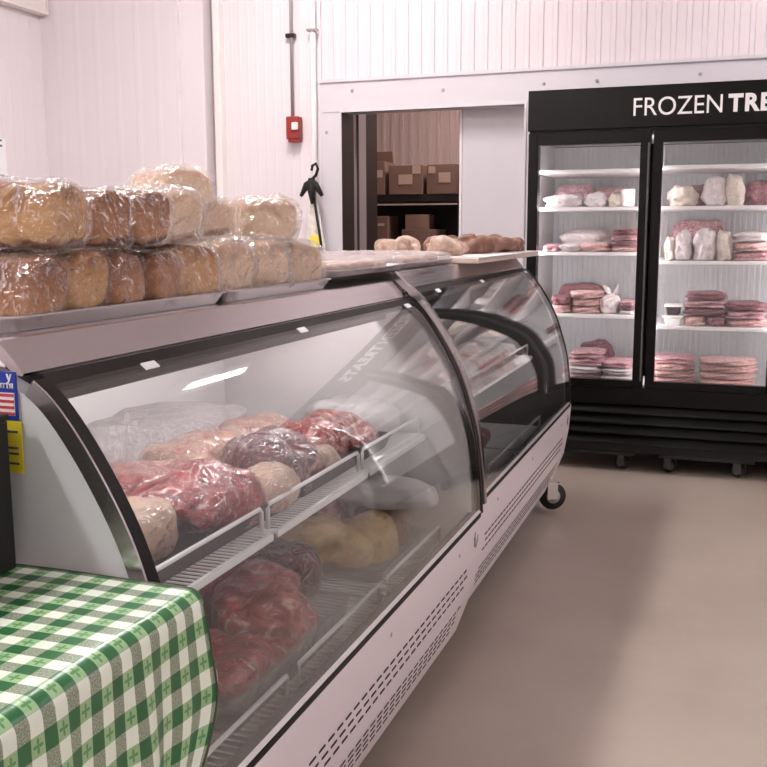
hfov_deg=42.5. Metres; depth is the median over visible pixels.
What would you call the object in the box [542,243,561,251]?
pack
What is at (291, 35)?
conduit pipe
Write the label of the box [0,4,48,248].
wall
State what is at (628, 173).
shelf
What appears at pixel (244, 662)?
meat cut
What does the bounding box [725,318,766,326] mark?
pack
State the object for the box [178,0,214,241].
trim
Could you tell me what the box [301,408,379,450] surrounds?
meat cut
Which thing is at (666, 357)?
pack
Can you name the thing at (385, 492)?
bag
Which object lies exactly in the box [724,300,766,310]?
pack
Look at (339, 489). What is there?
wire shelf
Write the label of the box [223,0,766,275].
wall
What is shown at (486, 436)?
pack
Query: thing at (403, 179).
cardboard box
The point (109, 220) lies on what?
bread loaf
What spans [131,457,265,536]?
meat cut
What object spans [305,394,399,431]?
package
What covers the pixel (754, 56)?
trim
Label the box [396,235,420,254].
bread roll
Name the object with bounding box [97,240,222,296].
bread loaf
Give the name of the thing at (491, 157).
door
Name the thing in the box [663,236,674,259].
pack
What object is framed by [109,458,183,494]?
meat cut
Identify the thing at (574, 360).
pack
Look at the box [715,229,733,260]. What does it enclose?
pack
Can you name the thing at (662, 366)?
pack
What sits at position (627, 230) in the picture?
pack
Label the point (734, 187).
pack
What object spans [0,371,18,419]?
sign
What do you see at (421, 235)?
cardboard box
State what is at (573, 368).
pack
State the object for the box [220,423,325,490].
meat cut
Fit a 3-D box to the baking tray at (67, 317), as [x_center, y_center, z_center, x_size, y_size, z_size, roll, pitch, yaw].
[-0.636,-0.141,1.785,0.455,0.024,0.660,3,9,20]
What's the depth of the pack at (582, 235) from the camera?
5.52 m
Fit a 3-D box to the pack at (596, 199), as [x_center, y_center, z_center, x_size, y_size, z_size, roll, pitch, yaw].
[1.149,-0.994,5.336,0.131,0.082,0.167,3,9,20]
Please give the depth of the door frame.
6.73 m
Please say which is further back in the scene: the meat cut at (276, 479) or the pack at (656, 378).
the pack at (656, 378)
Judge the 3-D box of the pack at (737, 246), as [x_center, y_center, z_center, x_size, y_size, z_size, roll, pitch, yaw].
[1.911,-0.714,5.123,0.201,0.048,0.258,3,9,20]
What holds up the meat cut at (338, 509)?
on the tray at (412, 547)
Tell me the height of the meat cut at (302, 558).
0.134 m
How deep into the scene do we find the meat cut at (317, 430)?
2.42 m
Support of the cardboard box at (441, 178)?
on the storage shelf at (446, 216)
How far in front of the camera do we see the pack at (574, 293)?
5.35 m
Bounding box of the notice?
[0,138,7,179]
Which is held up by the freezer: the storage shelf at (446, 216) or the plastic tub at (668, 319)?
the plastic tub at (668, 319)
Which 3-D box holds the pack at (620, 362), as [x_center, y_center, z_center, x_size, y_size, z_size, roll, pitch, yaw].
[1.296,-0.120,5.444,0.196,0.037,0.275,3,9,20]
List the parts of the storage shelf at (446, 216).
post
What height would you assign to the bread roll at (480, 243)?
0.083 m
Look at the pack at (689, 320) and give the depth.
5.17 m
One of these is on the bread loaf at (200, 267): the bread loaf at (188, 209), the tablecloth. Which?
the bread loaf at (188, 209)
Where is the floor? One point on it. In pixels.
(623, 623)
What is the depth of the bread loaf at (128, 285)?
1.70 m
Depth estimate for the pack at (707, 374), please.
5.17 m
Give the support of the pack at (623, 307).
on the pack at (623, 312)
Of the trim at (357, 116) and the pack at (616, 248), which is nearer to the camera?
the pack at (616, 248)
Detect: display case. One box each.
[0,279,482,766]
[321,259,570,597]
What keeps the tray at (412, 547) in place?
on the display case at (282, 354)
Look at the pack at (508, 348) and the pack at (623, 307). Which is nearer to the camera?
the pack at (508, 348)
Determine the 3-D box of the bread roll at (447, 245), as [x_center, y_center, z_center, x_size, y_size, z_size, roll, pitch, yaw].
[0.234,-0.533,3.805,0.144,0.079,0.124,1,9,10]
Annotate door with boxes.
[459,107,524,268]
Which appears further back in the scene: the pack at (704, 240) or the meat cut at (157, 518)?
the pack at (704, 240)
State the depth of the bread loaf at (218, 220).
2.20 m
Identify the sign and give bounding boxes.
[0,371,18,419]
[4,420,24,473]
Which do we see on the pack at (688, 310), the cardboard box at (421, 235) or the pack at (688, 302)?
the pack at (688, 302)
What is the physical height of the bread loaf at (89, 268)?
0.124 m
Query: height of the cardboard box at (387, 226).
0.360 m
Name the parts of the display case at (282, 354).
panel, sliding door, edge rail, price rail, price rail, sill, panel, price rail, panel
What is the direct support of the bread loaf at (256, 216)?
on the bread loaf at (307, 259)
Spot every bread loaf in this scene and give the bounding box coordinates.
[0,174,92,248]
[0,245,113,310]
[0,250,73,321]
[33,247,147,305]
[42,183,135,248]
[68,246,184,305]
[78,185,174,246]
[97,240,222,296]
[119,183,208,243]
[126,163,217,211]
[168,235,259,289]
[188,232,293,287]
[194,197,235,236]
[219,193,302,242]
[280,238,325,285]
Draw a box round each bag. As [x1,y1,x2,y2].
[337,473,438,509]
[599,284,620,313]
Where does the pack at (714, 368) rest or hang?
on the pack at (707, 374)
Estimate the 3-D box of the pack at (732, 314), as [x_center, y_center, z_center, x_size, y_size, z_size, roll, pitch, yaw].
[1.899,-0.368,5.178,0.216,0.042,0.270,3,9,20]
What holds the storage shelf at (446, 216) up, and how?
on the floor
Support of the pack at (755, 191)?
on the freezer
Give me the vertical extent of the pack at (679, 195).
0.112 m
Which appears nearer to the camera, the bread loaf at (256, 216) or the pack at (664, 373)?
the bread loaf at (256, 216)
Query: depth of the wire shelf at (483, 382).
3.76 m
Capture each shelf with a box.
[166,530,271,586]
[251,470,365,533]
[349,432,424,472]
[377,194,458,236]
[472,371,506,391]
[491,355,530,371]
[539,207,637,212]
[539,251,636,255]
[540,168,639,178]
[547,308,633,318]
[656,317,766,331]
[659,258,766,264]
[661,205,766,211]
[663,163,766,174]
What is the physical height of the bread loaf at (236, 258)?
0.130 m
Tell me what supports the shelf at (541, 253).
attached to the freezer
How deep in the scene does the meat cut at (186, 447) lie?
2.23 m
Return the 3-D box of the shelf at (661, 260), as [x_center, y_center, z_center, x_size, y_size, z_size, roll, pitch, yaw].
[1.798,-0.660,5.325,0.631,0.018,0.570,3,9,20]
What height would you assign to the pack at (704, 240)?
0.170 m
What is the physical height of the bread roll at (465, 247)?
0.066 m
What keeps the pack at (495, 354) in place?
on the display case at (522, 405)
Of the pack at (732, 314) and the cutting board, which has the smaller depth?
the cutting board
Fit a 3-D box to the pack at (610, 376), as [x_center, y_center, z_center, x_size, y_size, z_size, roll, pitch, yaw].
[1.291,-0.043,5.447,0.189,0.037,0.271,3,9,20]
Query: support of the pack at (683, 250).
on the freezer
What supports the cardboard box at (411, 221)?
on the cardboard box at (421, 235)
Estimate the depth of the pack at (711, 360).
5.16 m
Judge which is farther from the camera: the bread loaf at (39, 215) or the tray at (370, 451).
the tray at (370, 451)
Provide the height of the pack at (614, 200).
0.073 m
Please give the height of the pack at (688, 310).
0.040 m
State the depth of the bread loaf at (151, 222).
1.76 m
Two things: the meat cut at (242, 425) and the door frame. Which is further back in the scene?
the door frame
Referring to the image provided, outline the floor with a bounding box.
[359,451,766,766]
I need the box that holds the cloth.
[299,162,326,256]
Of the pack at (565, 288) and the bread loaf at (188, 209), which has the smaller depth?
the bread loaf at (188, 209)
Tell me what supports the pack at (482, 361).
on the display case at (522, 405)
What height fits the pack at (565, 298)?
0.048 m
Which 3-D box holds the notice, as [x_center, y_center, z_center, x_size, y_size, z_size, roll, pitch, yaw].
[-2.627,-1.474,6.420,0.006,0.270,0.500,3,9,20]
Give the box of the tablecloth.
[0,563,217,766]
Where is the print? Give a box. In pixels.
[310,235,319,247]
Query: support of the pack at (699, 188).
on the freezer
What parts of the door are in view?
edge trim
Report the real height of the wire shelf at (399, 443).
0.010 m
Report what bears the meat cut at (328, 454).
on the tray at (370, 451)
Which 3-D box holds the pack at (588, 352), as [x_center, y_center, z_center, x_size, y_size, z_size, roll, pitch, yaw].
[1.137,-0.176,5.492,0.198,0.040,0.270,3,9,20]
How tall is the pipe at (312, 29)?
3.680 m
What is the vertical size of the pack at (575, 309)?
0.040 m
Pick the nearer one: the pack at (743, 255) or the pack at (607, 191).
the pack at (743, 255)
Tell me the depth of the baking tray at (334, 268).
2.75 m
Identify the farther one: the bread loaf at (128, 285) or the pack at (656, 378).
the pack at (656, 378)
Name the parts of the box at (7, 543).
box lid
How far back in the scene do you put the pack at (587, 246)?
5.28 m
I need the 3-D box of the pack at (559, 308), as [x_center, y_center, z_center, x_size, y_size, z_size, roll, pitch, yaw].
[1.003,-0.424,5.491,0.137,0.048,0.234,3,9,20]
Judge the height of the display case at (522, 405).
1.146 m
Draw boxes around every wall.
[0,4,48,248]
[40,0,185,249]
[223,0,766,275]
[377,110,459,205]
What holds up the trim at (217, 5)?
attached to the wall at (361, 38)
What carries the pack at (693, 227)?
on the freezer
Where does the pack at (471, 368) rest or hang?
on the display case at (522, 405)
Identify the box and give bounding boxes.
[0,413,15,573]
[377,151,394,194]
[377,216,398,239]
[389,165,426,194]
[402,229,445,251]
[405,215,434,228]
[427,164,458,193]
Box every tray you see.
[0,290,225,332]
[154,503,279,582]
[218,278,330,300]
[298,431,392,497]
[321,250,452,268]
[321,254,405,276]
[383,533,421,576]
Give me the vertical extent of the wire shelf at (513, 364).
0.010 m
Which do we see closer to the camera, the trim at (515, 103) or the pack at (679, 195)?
the pack at (679, 195)
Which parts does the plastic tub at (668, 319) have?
lid, plastic tub, lid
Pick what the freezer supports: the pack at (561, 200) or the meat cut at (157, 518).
the pack at (561, 200)
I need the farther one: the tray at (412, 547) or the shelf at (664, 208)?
the shelf at (664, 208)
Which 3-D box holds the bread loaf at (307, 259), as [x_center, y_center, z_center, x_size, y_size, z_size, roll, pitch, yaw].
[-0.267,-0.309,2.498,0.258,0.124,0.158,8,12,41]
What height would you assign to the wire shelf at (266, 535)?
0.010 m
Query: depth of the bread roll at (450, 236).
4.22 m
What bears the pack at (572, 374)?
on the freezer
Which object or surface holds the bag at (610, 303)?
on the freezer
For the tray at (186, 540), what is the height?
0.035 m
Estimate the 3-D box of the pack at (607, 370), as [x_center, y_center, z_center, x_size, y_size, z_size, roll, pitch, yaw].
[1.295,-0.081,5.440,0.190,0.037,0.271,3,9,20]
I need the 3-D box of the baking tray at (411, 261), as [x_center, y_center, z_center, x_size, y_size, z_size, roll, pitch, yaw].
[-0.039,-0.436,3.421,0.475,0.053,0.637,3,9,20]
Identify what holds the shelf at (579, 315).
attached to the freezer
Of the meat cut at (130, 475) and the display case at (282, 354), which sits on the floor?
the display case at (282, 354)
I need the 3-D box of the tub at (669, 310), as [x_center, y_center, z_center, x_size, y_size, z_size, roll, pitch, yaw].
[1.542,-0.390,5.251,0.076,0.043,0.100,3,9,20]
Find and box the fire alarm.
[286,116,302,142]
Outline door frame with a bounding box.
[341,113,376,255]
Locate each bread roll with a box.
[374,239,407,255]
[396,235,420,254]
[423,235,457,250]
[425,235,462,255]
[452,238,468,253]
[455,233,494,252]
[487,234,517,251]
[513,237,524,250]
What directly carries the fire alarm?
attached to the wall at (361, 38)
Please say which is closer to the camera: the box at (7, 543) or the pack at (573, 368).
the box at (7, 543)
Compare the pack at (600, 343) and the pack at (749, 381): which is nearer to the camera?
the pack at (749, 381)
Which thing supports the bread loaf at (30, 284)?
on the baking tray at (67, 317)
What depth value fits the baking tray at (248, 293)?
2.20 m
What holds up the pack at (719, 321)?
on the freezer
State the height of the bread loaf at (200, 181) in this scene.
0.110 m
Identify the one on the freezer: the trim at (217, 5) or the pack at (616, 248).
the pack at (616, 248)
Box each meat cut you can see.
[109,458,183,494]
[127,496,179,560]
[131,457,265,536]
[137,428,242,462]
[169,543,247,628]
[208,558,322,670]
[209,628,274,711]
[218,412,289,434]
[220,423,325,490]
[247,538,322,598]
[248,462,301,514]
[270,488,349,535]
[274,513,374,569]
[276,416,348,459]
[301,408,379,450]
[315,444,340,467]
[339,510,399,563]
[352,506,412,546]
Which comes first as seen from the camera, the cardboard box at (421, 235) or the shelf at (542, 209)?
the shelf at (542, 209)
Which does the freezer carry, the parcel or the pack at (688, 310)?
the parcel
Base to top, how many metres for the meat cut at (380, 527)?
0.131 m
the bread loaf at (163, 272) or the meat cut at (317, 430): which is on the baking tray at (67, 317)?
the bread loaf at (163, 272)
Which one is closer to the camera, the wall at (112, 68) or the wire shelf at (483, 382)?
the wire shelf at (483, 382)
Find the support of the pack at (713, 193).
on the freezer
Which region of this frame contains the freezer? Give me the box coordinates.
[526,79,766,477]
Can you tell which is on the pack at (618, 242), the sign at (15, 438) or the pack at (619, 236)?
the pack at (619, 236)
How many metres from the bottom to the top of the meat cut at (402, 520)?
0.131 m
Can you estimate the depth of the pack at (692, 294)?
5.14 m
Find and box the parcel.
[621,189,634,206]
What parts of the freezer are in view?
door, caster rail, door handle, frame, door, caster rail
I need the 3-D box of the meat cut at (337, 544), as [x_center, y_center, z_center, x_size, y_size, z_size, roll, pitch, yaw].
[-0.166,0.420,2.647,0.300,0.144,0.133,-2,9,-11]
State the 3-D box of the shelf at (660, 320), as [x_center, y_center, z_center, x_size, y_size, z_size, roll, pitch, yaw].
[1.799,-0.324,5.378,0.631,0.018,0.570,3,9,20]
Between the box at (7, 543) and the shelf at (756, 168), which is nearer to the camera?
the box at (7, 543)
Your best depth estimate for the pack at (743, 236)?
5.00 m
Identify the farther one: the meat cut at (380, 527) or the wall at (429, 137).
the wall at (429, 137)
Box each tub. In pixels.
[662,303,683,324]
[666,307,680,314]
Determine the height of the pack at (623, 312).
0.024 m
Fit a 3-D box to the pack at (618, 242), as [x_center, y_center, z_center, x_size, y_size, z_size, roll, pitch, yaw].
[1.310,-0.759,5.329,0.158,0.030,0.277,3,9,20]
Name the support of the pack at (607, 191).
on the freezer
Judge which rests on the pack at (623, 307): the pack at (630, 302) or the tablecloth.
the pack at (630, 302)
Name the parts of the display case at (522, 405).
joint trim, edge rail, price rail, price rail, panel, sill, panel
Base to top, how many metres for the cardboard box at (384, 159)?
0.368 m
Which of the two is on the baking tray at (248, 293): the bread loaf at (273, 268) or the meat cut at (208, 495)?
the bread loaf at (273, 268)
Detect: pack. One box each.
[456,345,506,366]
[457,340,515,359]
[458,351,493,375]
[463,362,478,381]
[481,427,490,447]
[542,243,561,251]
[543,194,584,206]
[551,293,572,303]
[552,303,574,312]
[555,184,596,206]
[558,282,606,293]
[559,228,614,246]
[559,242,580,251]
[569,347,605,357]
[569,355,606,365]
[569,364,602,372]
[570,290,605,297]
[570,371,603,377]
[571,298,600,305]
[572,305,601,313]
[580,339,614,356]
[581,242,612,251]
[584,192,607,206]
[597,187,628,206]
[600,374,631,378]
[601,357,632,367]
[601,365,632,374]
[607,193,621,206]
[611,234,636,239]
[611,240,636,245]
[612,228,637,233]
[612,246,636,251]
[619,304,634,309]
[619,309,634,314]
[620,299,634,305]
[654,376,695,381]
[655,352,696,363]
[655,362,695,370]
[655,369,696,376]
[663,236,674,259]
[667,185,698,205]
[670,219,724,258]
[674,229,693,259]
[682,307,726,315]
[683,299,727,307]
[683,315,707,325]
[685,290,727,299]
[692,184,705,205]
[693,228,716,259]
[698,377,756,384]
[699,356,757,365]
[699,363,758,372]
[699,370,756,379]
[701,175,726,205]
[706,315,725,326]
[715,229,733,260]
[724,174,744,205]
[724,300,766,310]
[724,310,766,319]
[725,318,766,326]
[732,232,766,240]
[732,251,766,260]
[733,241,766,250]
[743,179,766,204]
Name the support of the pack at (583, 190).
on the freezer
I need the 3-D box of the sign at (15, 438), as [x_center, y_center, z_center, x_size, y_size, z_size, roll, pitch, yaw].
[-0.574,0.085,1.390,0.160,0.074,0.003,3,9,20]
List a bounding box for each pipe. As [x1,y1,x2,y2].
[285,0,295,115]
[306,0,318,198]
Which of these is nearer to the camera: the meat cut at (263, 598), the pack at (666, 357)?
the meat cut at (263, 598)
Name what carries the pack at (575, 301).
on the pack at (575, 309)
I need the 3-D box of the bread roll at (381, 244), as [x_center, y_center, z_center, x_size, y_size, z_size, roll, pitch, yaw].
[0.030,-0.525,3.804,0.126,0.066,0.099,2,9,11]
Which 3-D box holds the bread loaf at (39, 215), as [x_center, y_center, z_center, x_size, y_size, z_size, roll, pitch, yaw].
[-0.615,-0.272,1.564,0.298,0.116,0.141,2,9,16]
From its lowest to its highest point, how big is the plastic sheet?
0.148 m
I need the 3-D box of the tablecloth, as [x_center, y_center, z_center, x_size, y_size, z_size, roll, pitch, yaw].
[-0.794,0.505,0.935,0.850,0.366,1.094,3,9,20]
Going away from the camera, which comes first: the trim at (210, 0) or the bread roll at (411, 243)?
the bread roll at (411, 243)
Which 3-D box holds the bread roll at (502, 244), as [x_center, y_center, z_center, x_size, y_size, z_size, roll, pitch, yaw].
[0.504,-0.618,4.342,0.170,0.080,0.135,-2,9,-11]
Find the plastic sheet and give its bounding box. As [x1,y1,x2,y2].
[87,401,246,462]
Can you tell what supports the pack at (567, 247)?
on the freezer
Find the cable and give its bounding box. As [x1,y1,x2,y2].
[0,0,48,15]
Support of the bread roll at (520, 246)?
on the cutting board
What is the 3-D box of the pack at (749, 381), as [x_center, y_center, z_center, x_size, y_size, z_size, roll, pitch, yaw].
[1.834,-0.015,5.260,0.302,0.036,0.258,3,9,20]
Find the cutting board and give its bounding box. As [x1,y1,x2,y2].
[406,251,539,263]
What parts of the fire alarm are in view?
plate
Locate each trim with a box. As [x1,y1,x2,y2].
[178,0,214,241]
[210,0,216,200]
[211,0,227,235]
[319,54,766,82]
[339,102,526,267]
[356,115,359,254]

